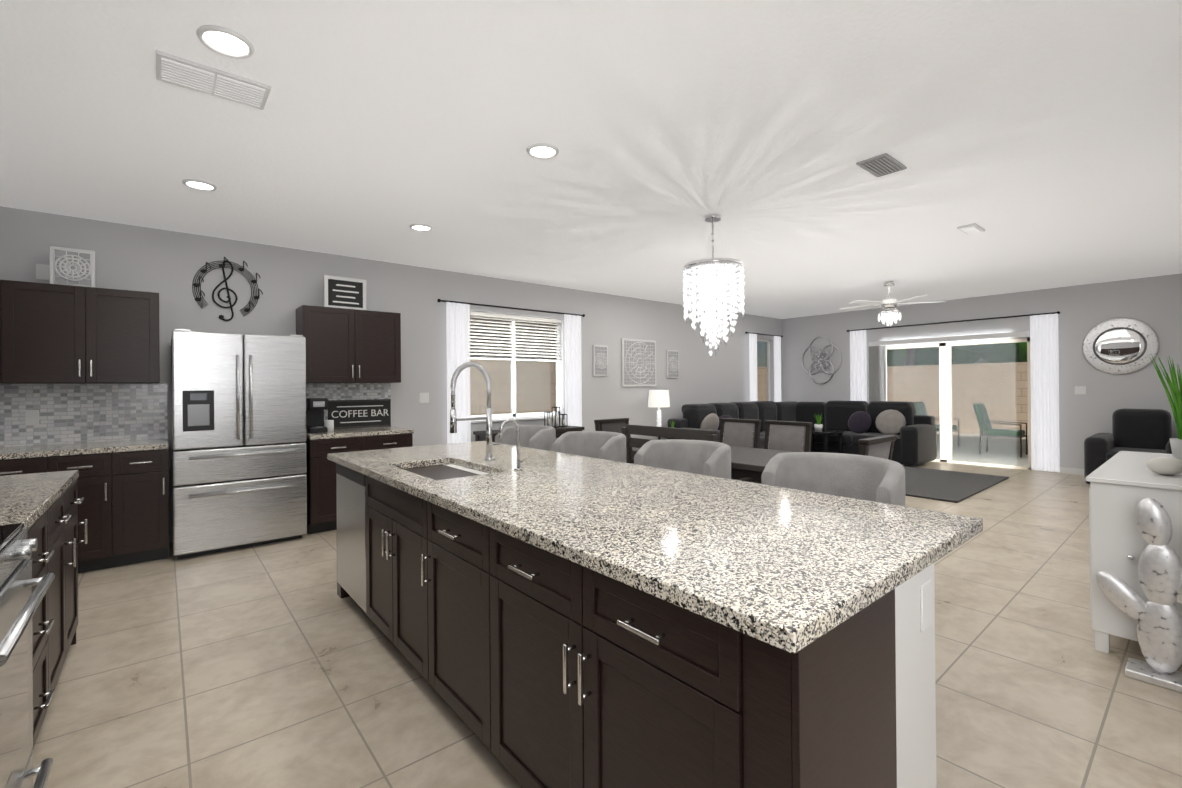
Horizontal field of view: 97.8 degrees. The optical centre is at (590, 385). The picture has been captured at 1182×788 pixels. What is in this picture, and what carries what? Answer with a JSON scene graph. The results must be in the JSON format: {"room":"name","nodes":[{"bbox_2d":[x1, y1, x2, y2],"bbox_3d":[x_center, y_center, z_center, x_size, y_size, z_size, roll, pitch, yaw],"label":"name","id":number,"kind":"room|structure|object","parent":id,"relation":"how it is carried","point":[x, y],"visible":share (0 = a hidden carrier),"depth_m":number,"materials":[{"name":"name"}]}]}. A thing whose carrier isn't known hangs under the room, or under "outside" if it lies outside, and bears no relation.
{"room":"dining room and kitchen","nodes":[
{"label":"dining room and kitchen","id":0,"kind":"room"},
{"bbox_2d":[0,206,782,541],"bbox_3d":[-0.253,-0.019,7.510,11.480,2.740,0.150,0,0,-40],"label":"wall","id":1,"kind":"structure","parent":0,"point":[166,264],"depth_m":5.89,"materials":[{"name":"grey paint"}]},
{"bbox_2d":[25,410,38,425],"bbox_3d":[-4.330,0.249,3.997,0.075,0.120,0.006,0,0,-40],"label":"switch plate","id":2,"kind":"object","parent":1,"relation":"attached to","point":[31,416],"depth_m":3.99,"materials":[{"name":"white paint"}]},
{"bbox_2d":[36,264,49,279],"bbox_3d":[-4.302,-0.891,4.047,0.075,0.120,0.006,0,0,-40],"label":"switch plate","id":3,"kind":"object","parent":1,"relation":"attached to","point":[42,273],"depth_m":4.05,"materials":[{"name":"white paint"}]},
{"bbox_2d":[0,280,159,383],"bbox_3d":[-4.006,-0.389,4.037,0.965,0.740,0.390,0,0,-40],"label":"upper cabinet","id":4,"kind":"object","parent":1,"relation":"attached to","point":[56,334],"visible":1,"depth_m":3.92,"materials":[{"name":"brown wood"}]},
{"bbox_2d":[49,246,94,286],"bbox_3d":[-4.025,-0.912,4.007,0.250,0.303,0.036,0,0,-40],"label":"picture frame","id":5,"kind":"object","parent":4,"relation":"on","point":[72,267],"visible":0.94,"depth_m":4.00,"materials":[{"name":"white"}]},
{"bbox_2d":[192,257,262,320],"bbox_3d":[-3.374,-0.898,4.807,0.541,0.597,0.020,0,0,-40],"label":"art","id":6,"kind":"object","parent":1,"relation":"attached to","point":[222,266],"visible":1,"depth_m":4.79,"materials":[{"name":"black metal"}]},
{"bbox_2d":[296,305,400,382],"bbox_3d":[-2.475,-0.399,5.311,0.925,0.740,0.390,0,0,-40],"label":"upper cabinet","id":7,"kind":"object","parent":1,"relation":"attached to","point":[343,345],"visible":0.94,"depth_m":5.16,"materials":[{"name":"brown wood"}]},
{"bbox_2d":[324,275,365,309],"bbox_3d":[-2.508,-0.938,5.272,0.400,0.333,0.029,0,0,-40],"label":"kitchen sign","id":8,"kind":"object","parent":7,"relation":"on","point":[345,292],"visible":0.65,"depth_m":5.25,"materials":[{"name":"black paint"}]},
{"bbox_2d":[419,393,428,402],"bbox_3d":[-1.940,0.142,6.002,0.115,0.120,0.006,0,0,-40],"label":"switch plate","id":9,"kind":"object","parent":1,"relation":"attached to","point":[423,397],"depth_m":6.00,"materials":[{"name":"white paint"}]},
{"bbox_2d":[437,299,584,443],"bbox_3d":[-0.943,0.154,6.761,2.222,2.362,0.110,0,0,-40],"label":"curtain","id":10,"kind":"object","parent":1,"relation":"attached to","point":[458,331],"visible":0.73,"depth_m":6.25,"materials":[{"name":"white fabric"}]},
{"bbox_2d":[470,311,564,422],"bbox_3d":[-1.015,-0.236,6.861,1.580,1.395,0.175,0,0,-40],"label":"dining room window","id":11,"kind":"structure","parent":1,"relation":"in","point":[513,414],"depth_m":6.87,"materials":[{"name":"white"}]},
{"bbox_2d":[593,345,607,375],"bbox_3d":[0.145,-0.372,7.716,0.280,0.460,0.036,0,0,-40],"label":"art panel","id":12,"kind":"object","parent":1,"relation":"attached to","point":[600,360],"visible":1,"depth_m":7.70,"materials":[{"name":"white"}]},
{"bbox_2d":[621,338,655,386],"bbox_3d":[0.776,-0.361,8.240,0.760,0.750,0.036,0,0,-40],"label":"art panel","id":13,"kind":"object","parent":1,"relation":"attached to","point":[638,358],"visible":1,"depth_m":8.21,"materials":[{"name":"white"}]},
{"bbox_2d":[666,350,678,377],"bbox_3d":[1.391,-0.366,8.752,0.300,0.470,0.036,0,0,-40],"label":"art panel","id":14,"kind":"object","parent":1,"relation":"attached to","point":[672,363],"visible":1,"depth_m":8.73,"materials":[{"name":"white"}]},
{"bbox_2d":[757,339,769,400],"bbox_3d":[3.452,-0.270,10.575,0.920,1.380,0.175,0,0,-40],"label":"window","id":15,"kind":"structure","parent":1,"relation":"in","point":[768,367],"depth_m":10.85,"materials":[{"name":"white"}]},
{"bbox_2d":[745,332,782,401],"bbox_3d":[3.547,0.123,10.465,1.342,2.362,0.065,0,0,-40],"label":"curtain","id":16,"kind":"object","parent":1,"relation":"attached to","point":[753,365],"visible":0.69,"depth_m":10.26,"materials":[{"name":"white fabric"}]},
{"bbox_2d":[0,0,1181,318],"bbox_3d":[2.184,-1.476,4.567,11.480,0.120,7.810,0,0,-40],"label":"ceiling","id":17,"kind":"structure","parent":0,"point":[1038,142],"depth_m":2.90,"materials":[{"name":"white paint"}]},
{"bbox_2d":[182,179,216,190],"bbox_3d":[-2.673,-1.372,3.527,0.193,0.021,0.193,-1,0,5],"label":"recessed light","id":18,"kind":"object","parent":17,"relation":"in","point":[196,184],"depth_m":3.52,"materials":[{"name":"white paint"}]},
{"bbox_2d":[156,50,270,109],"bbox_3d":[-1.712,-1.374,2.348,0.410,0.024,0.240,0,0,-40],"label":"ceiling vent","id":19,"kind":"object","parent":17,"relation":"in","point":[189,74],"depth_m":2.32,"materials":[{"name":"white metal"}]},
{"bbox_2d":[196,25,254,58],"bbox_3d":[-1.471,-1.385,2.081,0.193,0.021,0.193,-1,0,5],"label":"recessed light","id":20,"kind":"object","parent":17,"relation":"in","point":[224,41],"depth_m":2.07,"materials":[{"name":"white paint"}]},
{"bbox_2d":[410,224,432,231],"bbox_3d":[-1.482,-1.380,4.503,0.193,0.021,0.193,-1,0,5],"label":"recessed light","id":21,"kind":"object","parent":17,"relation":"in","point":[417,227],"depth_m":4.50,"materials":[{"name":"white paint"}]},
{"bbox_2d":[526,143,558,159],"bbox_3d":[-0.287,-1.393,3.065,0.193,0.021,0.193,-1,0,5],"label":"recessed light","id":22,"kind":"object","parent":17,"relation":"in","point":[543,151],"depth_m":3.05,"materials":[{"name":"white paint"}]},
{"bbox_2d":[683,214,744,355],"bbox_3d":[1.016,-0.817,4.286,0.505,1.177,0.502,0,0,-40],"label":"chandelier","id":23,"kind":"object","parent":17,"relation":"hanging from","point":[729,270],"visible":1,"depth_m":4.19,"materials":[{"name":"clear glass"}]},
{"bbox_2d":[856,153,906,177],"bbox_3d":[1.862,-1.404,3.304,0.330,0.019,0.180,0,0,-40],"label":"ceiling vent","id":24,"kind":"object","parent":17,"relation":"in","point":[883,164],"depth_m":3.28,"materials":[{"name":"white metal"}]},
{"bbox_2d":[840,281,942,325],"bbox_3d":[4.072,-1.121,7.120,1.293,0.609,1.236,0,0,-40],"label":"ceiling fan","id":25,"kind":"object","parent":17,"relation":"hanging from","point":[889,306],"visible":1,"depth_m":7.03,"materials":[{"name":"silver metal"}]},
{"bbox_2d":[957,223,984,234],"bbox_3d":[3.440,-1.414,4.668,0.300,0.023,0.140,0,0,-40],"label":"ceiling vent","id":26,"kind":"object","parent":17,"relation":"in","point":[973,228],"depth_m":4.63,"materials":[{"name":"white metal"}]},
{"bbox_2d":[33,461,1181,787],"bbox_3d":[2.208,1.374,4.562,11.480,0.100,7.810,0,0,-40],"label":"floor","id":27,"kind":"structure","parent":0,"point":[279,665],"depth_m":2.33,"materials":[{"name":"tile"}]},
{"bbox_2d":[0,523,54,787],"bbox_3d":[-1.763,0.881,1.167,0.698,0.902,0.756,0,0,-40],"label":"range","id":28,"kind":"object","parent":27,"relation":"on","point":[20,601],"visible":0.98,"depth_m":1.47,"materials":[{"name":"grey metal"}]},
{"bbox_2d":[0,470,86,750],"bbox_3d":[-1.198,0.649,0.438,0.672,1.392,5.507,0,0,-40],"label":"base cabinet","id":29,"kind":"object","parent":27,"relation":"on","point":[43,507],"visible":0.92,"depth_m":2.16,"materials":[{"name":"brown wood"}]},
{"bbox_2d":[0,384,168,572],"bbox_3d":[-3.885,0.679,3.941,1.017,1.392,0.677,0,0,-40],"label":"cabinet","id":30,"kind":"object","parent":27,"relation":"on","point":[109,442],"visible":0.67,"depth_m":3.96,"materials":[{"name":"brown wood"}]},
{"bbox_2d":[171,329,306,558],"bbox_3d":[-3.079,0.462,4.524,0.924,1.815,0.751,0,0,-40],"label":"refrigerator","id":31,"kind":"object","parent":27,"relation":"on","point":[239,456],"visible":1,"depth_m":4.25,"materials":[{"name":"grey metal"}]},
{"bbox_2d":[305,383,413,533],"bbox_3d":[-2.368,0.669,5.203,0.950,1.392,0.677,0,0,-40],"label":"base cabinet","id":32,"kind":"object","parent":27,"relation":"on","point":[345,417],"visible":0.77,"depth_m":5.04,"materials":[{"name":"brown wood"}]},
{"bbox_2d":[495,425,555,450],"bbox_3d":[-0.539,0.843,4.162,0.500,1.011,0.569,0,0,-40],"label":"stool","id":33,"kind":"object","parent":27,"relation":"on","point":[538,437],"visible":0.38,"depth_m":4.30,"materials":[{"name":"fabric"}]},
{"bbox_2d":[473,407,584,441],"bbox_3d":[-0.760,0.818,6.579,1.400,1.072,0.440,0,0,-40],"label":"console table","id":34,"kind":"object","parent":27,"relation":"on","point":[562,428],"visible":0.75,"depth_m":6.72,"materials":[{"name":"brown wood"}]},
{"bbox_2d":[552,431,625,462],"bbox_3d":[-0.015,0.837,3.531,0.500,1.011,0.569,0,0,-40],"label":"stool","id":35,"kind":"object","parent":27,"relation":"on","point":[605,445],"visible":0.31,"depth_m":3.69,"materials":[{"name":"fabric"}]},
{"bbox_2d":[594,418,628,432],"bbox_3d":[0.391,0.852,5.429,0.470,0.980,0.560,0,0,-40],"label":"dining chair","id":36,"kind":"object","parent":27,"relation":"on","point":[613,425],"visible":0.12,"depth_m":5.57,"materials":[{"name":"brown wood"}]},
{"bbox_2d":[327,458,946,787],"bbox_3d":[-0.398,0.905,2.327,0.740,0.875,3.181,0,0,-40],"label":"kitchen island","id":37,"kind":"object","parent":27,"relation":"on","point":[541,618],"depth_m":1.29,"materials":[{"name":"brown wood"}]},
{"bbox_2d":[335,461,383,629],"bbox_3d":[-1.383,0.914,3.063,0.094,0.866,0.602,0,0,-40],"label":"dishwasher","id":38,"kind":"object","parent":37,"relation":"in","point":[351,484],"depth_m":3.00,"materials":[{"name":"silver metal"}]},
{"bbox_2d":[327,446,910,645],"bbox_3d":[-0.483,0.448,2.277,0.520,0.040,3.216,0,0,-40],"label":"island countertop","id":39,"kind":"structure","parent":37,"relation":"on","point":[787,588],"depth_m":1.34,"materials":[{"name":"stone"}]},
{"bbox_2d":[415,442,982,573],"bbox_3d":[-0.049,0.445,2.638,0.620,0.040,3.216,0,0,-40],"label":"island countertop","id":40,"kind":"structure","parent":37,"relation":"on","point":[916,536],"depth_m":1.82,"materials":[{"name":"stone"}]},
{"bbox_2d":[483,406,502,461],"bbox_3d":[-0.573,0.280,2.994,0.100,0.300,0.060,0,0,-40],"label":"faucet","id":41,"kind":"object","parent":40,"relation":"on","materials":[{"name":"silver metal"}]},
{"bbox_2d":[499,419,522,470],"bbox_3d":[-0.399,0.299,2.584,0.130,0.258,0.057,0,0,-40],"label":"faucet","id":42,"kind":"object","parent":40,"relation":"on","point":[518,468],"depth_m":2.61,"materials":[{"name":"silver metal"}]},
{"bbox_2d":[634,439,730,478],"bbox_3d":[0.516,0.831,2.893,0.500,1.011,0.569,0,0,-40],"label":"stool","id":43,"kind":"object","parent":27,"relation":"on","point":[708,458],"visible":0.19,"depth_m":3.05,"materials":[{"name":"fabric"}]},
{"bbox_2d":[621,424,751,481],"bbox_3d":[0.721,0.823,3.987,0.475,1.025,0.940,0,0,-40],"label":"bench","id":44,"kind":"object","parent":27,"relation":"on","point":[628,430],"visible":0.23,"depth_m":3.91,"materials":[{"name":"brown wood"}]},
{"bbox_2d":[632,445,790,482],"bbox_3d":[1.124,0.953,4.470,0.900,0.760,1.650,0,0,-40],"label":"dining table","id":45,"kind":"object","parent":27,"relation":"on","point":[748,462],"visible":0.04,"depth_m":3.94,"materials":[{"name":"brown wood"}]},
{"bbox_2d":[719,418,760,479],"bbox_3d":[1.384,0.843,5.267,0.560,0.980,0.470,0,0,-40],"label":"dining chair","id":46,"kind":"object","parent":27,"relation":"on","point":[740,432],"visible":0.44,"depth_m":5.37,"materials":[{"name":"grey fabric"}]},
{"bbox_2d":[752,420,812,483],"bbox_3d":[1.729,0.839,4.851,0.560,0.980,0.470,0,0,-40],"label":"dining chair","id":47,"kind":"object","parent":27,"relation":"on","point":[792,436],"visible":0.44,"depth_m":4.96,"materials":[{"name":"grey fabric"}]},
{"bbox_2d":[667,400,936,465],"bbox_3d":[3.521,0.786,8.546,3.740,0.990,2.750,0,0,-40],"label":"sectional sofa","id":48,"kind":"object","parent":27,"relation":"on","point":[915,443],"visible":0.6,"depth_m":8.84,"materials":[{"name":"black leather"}]},
{"bbox_2d":[761,452,904,505],"bbox_3d":[1.053,0.825,2.247,0.500,1.011,0.569,0,0,-40],"label":"stool","id":49,"kind":"object","parent":27,"relation":"on","point":[870,478],"visible":0.31,"depth_m":2.39,"materials":[{"name":"fabric"}]},
{"bbox_2d":[858,435,896,459],"bbox_3d":[1.759,0.836,3.627,0.470,0.980,0.560,0,0,-40],"label":"dining chair","id":50,"kind":"object","parent":27,"relation":"on","point":[881,446],"visible":0.12,"depth_m":3.40,"materials":[{"name":"grey fabric"}]},
{"bbox_2d":[903,466,1008,502],"bbox_3d":[4.033,1.304,7.614,2.310,0.022,2.930,0,0,-40],"label":"rug","id":51,"kind":"object","parent":27,"relation":"on","point":[944,485],"visible":0.4,"depth_m":6.77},
{"bbox_2d":[811,415,843,452],"bbox_3d":[3.919,0.884,8.882,0.600,0.823,0.600,0,0,-40],"label":"accent table","id":52,"kind":"object","parent":51,"relation":"on","point":[819,430],"visible":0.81,"depth_m":8.82,"materials":[{"name":"black"}]},
{"bbox_2d":[813,415,822,430],"bbox_3d":[3.926,0.620,8.895,0.196,0.295,0.164,0,0,-40],"label":"table plant","id":53,"kind":"object","parent":52,"relation":"on","point":[818,427],"depth_m":8.85,"materials":[{"name":"green plant"}]},
{"bbox_2d":[1084,408,1177,483],"bbox_3d":[6.954,0.777,6.543,1.058,0.940,0.920,0,0,-40],"label":"armchair","id":54,"kind":"object","parent":27,"relation":"on","point":[1142,430],"visible":0.56,"depth_m":6.57,"materials":[{"name":"black leather"}]},
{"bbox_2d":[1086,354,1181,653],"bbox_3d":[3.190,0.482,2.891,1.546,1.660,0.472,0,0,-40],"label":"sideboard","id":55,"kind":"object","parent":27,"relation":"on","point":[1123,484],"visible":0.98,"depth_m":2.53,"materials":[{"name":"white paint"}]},
{"bbox_2d":[1148,354,1181,470],"bbox_3d":[3.222,0.051,2.801,0.277,0.798,0.261,0,0,-40],"label":"potted plant","id":56,"kind":"object","parent":55,"relation":"on","point":[1176,443],"depth_m":2.81,"materials":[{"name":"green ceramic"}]},
{"bbox_2d":[1096,498,1181,692],"bbox_3d":[2.549,0.912,2.302,0.160,0.809,0.422,0,0,-40],"label":"sculpture","id":57,"kind":"object","parent":27,"relation":"on","point":[1157,616],"visible":1,"depth_m":2.30,"materials":[{"name":"polished silver metal with dark cracks"}]},
{"bbox_2d":[648,390,673,439],"bbox_3d":[1.062,0.706,8.030,0.500,1.270,0.500,0,0,-40],"label":"table lamp","id":58,"kind":"object","parent":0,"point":[659,398],"visible":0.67,"depth_m":7.91,"materials":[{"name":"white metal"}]},
{"bbox_2d":[669,420,673,432],"bbox_3d":[1.276,0.638,8.034,0.091,0.181,0.088,0,0,-40],"label":"plant","id":59,"kind":"object","parent":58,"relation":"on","point":[672,425],"depth_m":8.03,"materials":[{"name":"green plant"}]},
{"bbox_2d":[782,273,1181,468],"bbox_3d":[6.098,-0.071,8.732,0.150,2.740,6.090,0,0,-40],"label":"wall","id":60,"kind":"structure","parent":0,"point":[1154,303],"depth_m":7.58,"materials":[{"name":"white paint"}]},
{"bbox_2d":[801,336,841,383],"bbox_3d":[4.618,-0.515,10.360,0.035,0.962,0.822,0,0,-40],"label":"artwork","id":61,"kind":"object","parent":60,"relation":"attached to","point":[820,359],"visible":0.96,"depth_m":10.34,"materials":[{"name":"silver metal"}]},
{"bbox_2d":[847,311,1059,471],"bbox_3d":[5.917,0.100,8.743,0.110,2.362,3.064,0,0,-40],"label":"door curtain","id":62,"kind":"object","parent":60,"relation":"attached to","point":[1042,333],"visible":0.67,"depth_m":7.77,"materials":[{"name":"white fabric"},{"name":"black metal"}]},
{"bbox_2d":[887,337,1030,469],"bbox_3d":[6.027,0.284,8.820,0.150,2.031,2.360,0,0,-40],"label":"door","id":63,"kind":"structure","parent":60,"relation":"in","point":[946,448],"depth_m":8.75,"materials":[{"name":"white"}]},
{"bbox_2d":[1034,467,1083,474],"bbox_3d":[7.309,1.243,7.158,0.014,0.085,1.780,0,0,-40],"label":"baseboard","id":64,"kind":"structure","parent":60,"relation":"attached to","point":[1072,471],"depth_m":7.52,"materials":[{"name":"white"}]},
{"bbox_2d":[1075,386,1085,394],"bbox_3d":[7.064,0.068,7.446,0.006,0.120,0.120,0,0,-40],"label":"switch plate","id":65,"kind":"object","parent":60,"relation":"attached to","point":[1081,390],"depth_m":7.44,"materials":[{"name":"white paint"}]},
{"bbox_2d":[1083,318,1158,373],"bbox_3d":[7.296,-0.544,7.125,0.052,0.780,0.740,0,0,-40],"label":"oval mirror","id":66,"kind":"object","parent":60,"relation":"attached to","point":[1120,346],"visible":1,"depth_m":7.10,"materials":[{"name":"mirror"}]},
{"label":"outside","id":67,"kind":"structure","parent":0,"visible":0},
{"bbox_2d":[936,432,1027,466],"bbox_3d":[2.854,1.364,10.041,31.180,0.050,23.910,0,0,-40],"label":"ground","id":68,"kind":"structure","parent":67,"point":[1012,448],"depth_m":10.35,"materials":[{"name":"beige concrete"}]},
{"bbox_2d":[470,316,555,359],"bbox_3d":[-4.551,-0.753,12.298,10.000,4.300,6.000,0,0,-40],"label":"window blinds","id":69,"kind":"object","parent":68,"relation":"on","point":[509,357],"depth_m":11.34,"materials":[{"name":"white plastic"}]},
{"bbox_2d":[470,359,766,414],"bbox_3d":[-1.662,0.467,9.357,23.370,1.900,0.200,0,0,-40],"label":"fence","id":70,"kind":"object","parent":68,"relation":"on","point":[540,397],"depth_m":9.53,"materials":[{"name":"beige concrete"}]},
{"bbox_2d":[913,401,959,446],"bbox_3d":[7.295,0.817,10.935,0.599,0.954,0.739,0,0,-40],"label":"patio chair","id":71,"kind":"object","parent":68,"relation":"on","point":[922,410],"depth_m":10.96,"materials":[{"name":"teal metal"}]},
{"bbox_2d":[887,342,1026,365],"bbox_3d":[11.957,-1.550,14.582,14.710,5.621,4.704,-1,0,44],"label":"trees","id":72,"kind":"object","parent":68,"relation":"on","point":[1019,352],"depth_m":15.29,"materials":[{"name":"green plant"}]},
{"bbox_2d":[887,362,1027,436],"bbox_3d":[9.553,0.381,14.318,0.200,1.900,21.910,0,0,-40],"label":"fence","id":73,"kind":"object","parent":68,"relation":"on","point":[967,423],"depth_m":13.59,"materials":[{"name":"beige concrete"}]},
{"bbox_2d":[972,403,1027,456],"bbox_3d":[7.678,0.811,9.692,0.609,0.954,0.748,0,0,-40],"label":"patio chair","id":74,"kind":"object","parent":68,"relation":"on","point":[984,419],"depth_m":9.66,"materials":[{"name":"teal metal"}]}
]}

